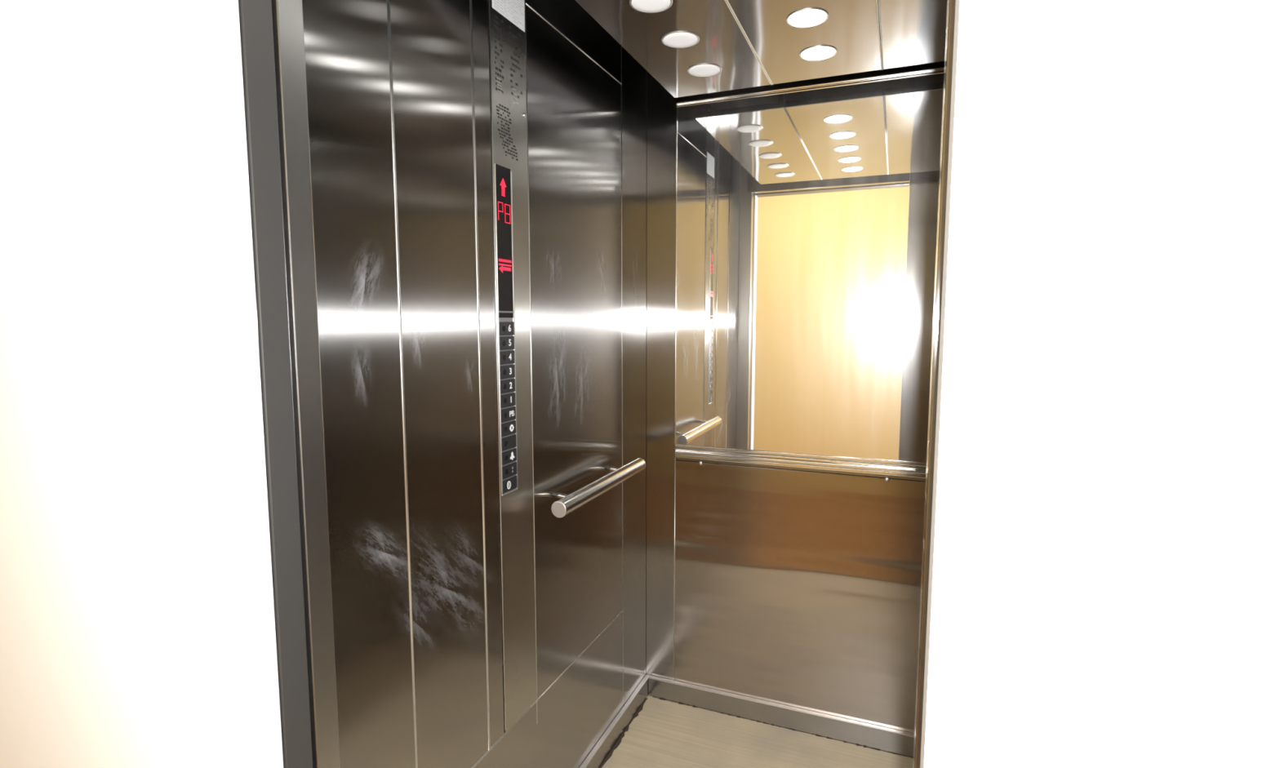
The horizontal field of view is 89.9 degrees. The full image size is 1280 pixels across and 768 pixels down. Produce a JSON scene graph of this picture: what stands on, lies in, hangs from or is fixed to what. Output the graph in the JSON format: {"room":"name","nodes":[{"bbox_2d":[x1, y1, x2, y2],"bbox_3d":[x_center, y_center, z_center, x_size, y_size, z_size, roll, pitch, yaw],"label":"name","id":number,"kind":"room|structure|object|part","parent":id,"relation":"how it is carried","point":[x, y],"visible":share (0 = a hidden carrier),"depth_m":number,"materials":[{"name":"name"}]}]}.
{"room":"elevator interior","nodes":[
{"label":"elevator interior","id":0,"kind":"room"},
{"bbox_2d":[302,0,646,767],"bbox_3d":[-0.252,0.056,1.608,0.047,2.320,1.450,2,6,22],"label":"wall","id":1,"kind":"structure","parent":0,"point":[398,91],"depth_m":1.29,"materials":[{"name":"silver metal"}]},
{"bbox_3d":[-0.471,-0.100,1.018,0.021,1.894,0.224,2,6,22],"label":"steel panel","id":2,"kind":"part","parent":1,"relation":"part of","materials":[{"name":"silver metal"}]},
{"bbox_3d":[-0.386,-0.121,1.228,0.021,1.894,0.222,2,6,22],"label":"steel panel","id":3,"kind":"part","parent":1,"relation":"part of","materials":[{"name":"silver metal"}]},
{"bbox_3d":[-0.333,-0.134,1.361,0.021,1.894,0.057,2,6,22],"label":"steel panel","id":4,"kind":"part","parent":1,"relation":"part of","materials":[{"name":"silver metal"}]},
{"bbox_2d":[488,0,537,733],"bbox_3d":[-0.292,-0.143,1.452,0.025,1.892,0.142,2,6,22],"label":"control panel","id":5,"kind":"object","parent":1,"relation":"attached to","point":[507,27],"depth_m":1.45,"materials":[{"name":"metal"}]},
{"bbox_3d":[-0.290,1.001,1.580,0.021,0.404,1.194,2,6,22],"label":"steel panel","id":6,"kind":"part","parent":1,"relation":"part of","materials":[{"name":"silver metal"}]},
{"bbox_3d":[-0.167,-1.001,1.685,0.021,0.232,0.539,2,6,22],"label":"steel panel","id":7,"kind":"part","parent":1,"relation":"part of","materials":[{"name":"metal"}]},
{"bbox_3d":[-0.167,-0.058,1.779,0.021,1.658,0.539,2,6,22],"label":"steel panel","id":8,"kind":"part","parent":1,"relation":"part of","materials":[{"name":"silver metal"}]},
{"bbox_2d":[551,457,645,517],"bbox_3d":[-0.119,0.277,1.788,0.086,0.041,0.522,2,6,22],"label":"handrail","id":9,"kind":"object","parent":1,"relation":"attached to","point":[561,508],"visible":1,"depth_m":1.69,"materials":[{"name":"silver metal"}]},
{"bbox_2d":[579,674,649,767],"bbox_3d":[-0.230,1.155,1.696,0.016,0.072,1.384,2,6,22],"label":"baseboard","id":10,"kind":"structure","parent":1,"relation":"attached to","point":[611,736],"depth_m":2.07,"materials":[{"name":"metal"}]},
{"bbox_3d":[-0.026,-0.007,2.135,0.021,2.300,0.208,2,6,22],"label":"steel panel","id":11,"kind":"part","parent":1,"relation":"part of","materials":[{"name":"silver metal"}]},
{"bbox_2d":[271,0,955,767],"bbox_3d":[0.033,0.137,0.693,1.175,2.300,0.039,2,6,22],"label":"door frame","id":12,"kind":"structure","parent":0,"point":[287,15],"depth_m":0.86,"materials":[{"name":"metal"}]},
{"bbox_2d":[238,0,312,767],"bbox_3d":[-0.497,0.253,0.876,0.063,2.008,0.053,2,6,22],"label":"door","id":13,"kind":"structure","parent":12,"relation":"in","point":[255,17],"depth_m":0.83,"materials":[{"name":"metal"}]},
{"bbox_3d":[-0.481,0.116,0.900,0.065,2.300,0.039,2,6,22],"label":"steel panel","id":14,"kind":"part","parent":12,"relation":"part of","materials":[{"name":"grey metal"}]},
{"bbox_2d":[0,0,1279,767],"bbox_3d":[0.014,-0.076,0.563,4.800,2.750,0.072,2,6,22],"label":"wall","id":15,"kind":"structure","parent":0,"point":[1104,584],"depth_m":0.45,"materials":[{"name":"white paint"}]},
{"bbox_2d":[599,695,913,767],"bbox_3d":[0.312,1.232,1.497,1.275,0.041,1.459,2,6,22],"label":"floor","id":16,"kind":"structure","parent":0,"point":[662,733],"depth_m":2.04,"materials":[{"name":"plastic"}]},
{"bbox_2d":[645,0,944,733],"bbox_3d":[0.575,0.014,2.029,1.215,2.320,0.046,2,6,22],"label":"wall","id":17,"kind":"structure","parent":0,"point":[800,588],"depth_m":2.12,"materials":[{"name":"silver metal"}]},
{"bbox_3d":[0.075,-0.015,2.217,0.106,2.300,0.021,2,6,22],"label":"steel panel","id":18,"kind":"part","parent":17,"relation":"part of","materials":[{"name":"silver metal"}]},
{"bbox_2d":[648,675,914,757],"bbox_3d":[0.564,1.114,2.111,1.147,0.072,0.016,2,6,22],"label":"baseboard","id":19,"kind":"structure","parent":17,"relation":"attached to","point":[885,739],"depth_m":2.14,"materials":[{"name":"metal"}]},
{"bbox_3d":[0.571,0.715,2.088,0.961,0.873,0.021,2,6,22],"label":"steel panel","id":20,"kind":"part","parent":17,"relation":"part of","materials":[{"name":"silver metal"}]},
{"bbox_2d":[674,66,944,481],"bbox_3d":[0.564,-0.305,1.969,0.961,1.198,0.015,2,6,22],"label":"wall mirror","id":21,"kind":"object","parent":17,"relation":"attached to","point":[806,215],"visible":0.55,"depth_m":1.98,"materials":[{"name":"silver glass"}]},
{"bbox_3d":[0.124,-0.347,2.145,0.012,1.111,0.012,2,6,22],"label":"frame","id":22,"kind":"part","parent":21,"relation":"part of","materials":[{"name":"silver metal"}]},
{"bbox_3d":[0.564,0.247,2.024,0.961,0.047,0.014,2,6,22],"label":"frame","id":23,"kind":"part","parent":21,"relation":"part of","materials":[{"name":"silver metal"}]},
{"bbox_3d":[0.564,-0.892,1.912,0.961,0.019,0.012,2,6,22],"label":"frame","id":24,"kind":"part","parent":21,"relation":"part of","materials":[{"name":"silver metal"}]},
{"bbox_3d":[0.571,-0.431,1.974,0.961,1.425,0.021,2,6,22],"label":"steel panel","id":25,"kind":"part","parent":17,"relation":"part of","materials":[{"name":"silver metal"}]},
{"bbox_3d":[0.303,-1.089,1.242,1.275,0.030,1.509,2,6,22],"label":"ceiling","id":26,"kind":"structure","parent":0,"visible":0},
{"bbox_2d":[575,0,946,97],"bbox_3d":[0.309,-0.943,1.268,0.902,0.265,1.145,2,6,22],"label":"ceiling","id":27,"kind":"structure","parent":26,"relation":"hanging from","point":[753,42],"depth_m":1.55,"materials":[{"name":"metal"}]},
{"bbox_2d":[629,0,672,13],"bbox_3d":[0.024,-0.820,1.380,0.094,0.004,0.094,2,6,22],"label":"recessed light","id":28,"kind":"object","parent":27,"relation":"in","point":[642,6],"visible":1,"depth_m":1.39,"materials":[{"name":"white glass"}]},
{"bbox_3d":[0.029,-0.833,1.393,0.298,0.020,1.145,2,6,22],"label":"ceiling panel","id":29,"kind":"part","parent":27,"relation":"part of","materials":[{"name":"metal"}]},
{"bbox_2d":[661,31,699,48],"bbox_3d":[0.099,-0.839,1.565,0.094,0.004,0.094,2,6,22],"label":"recessed light","id":30,"kind":"object","parent":27,"relation":"in","point":[677,39],"visible":1,"depth_m":1.56,"materials":[{"name":"white glass"}]},
{"bbox_2d":[687,63,721,76],"bbox_3d":[0.176,-0.858,1.756,0.094,0.004,0.094,2,6,22],"label":"recessed light","id":31,"kind":"object","parent":27,"relation":"in","point":[700,69],"visible":1,"depth_m":1.75,"materials":[{"name":"white glass"}]},
{"bbox_3d":[0.309,-0.822,1.280,0.297,0.020,1.145,2,6,22],"label":"ceiling panel","id":32,"kind":"part","parent":27,"relation":"part of","materials":[{"name":"metal"}]},
{"bbox_2d":[786,8,828,27],"bbox_3d":[0.379,-0.827,1.452,0.094,0.004,0.094,2,6,22],"label":"recessed light","id":33,"kind":"object","parent":27,"relation":"in","point":[806,17],"visible":1,"depth_m":1.45,"materials":[{"name":"white glass"}]},
{"bbox_2d":[799,44,837,61],"bbox_3d":[0.456,-0.846,1.643,0.094,0.004,0.094,2,6,22],"label":"recessed light","id":34,"kind":"object","parent":27,"relation":"in","point":[820,52],"visible":1,"depth_m":1.64,"materials":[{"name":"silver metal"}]},
{"bbox_3d":[0.589,-0.811,1.167,0.298,0.020,1.145,2,6,22],"label":"ceiling panel","id":35,"kind":"part","parent":27,"relation":"part of","materials":[{"name":"metal"}]}
]}

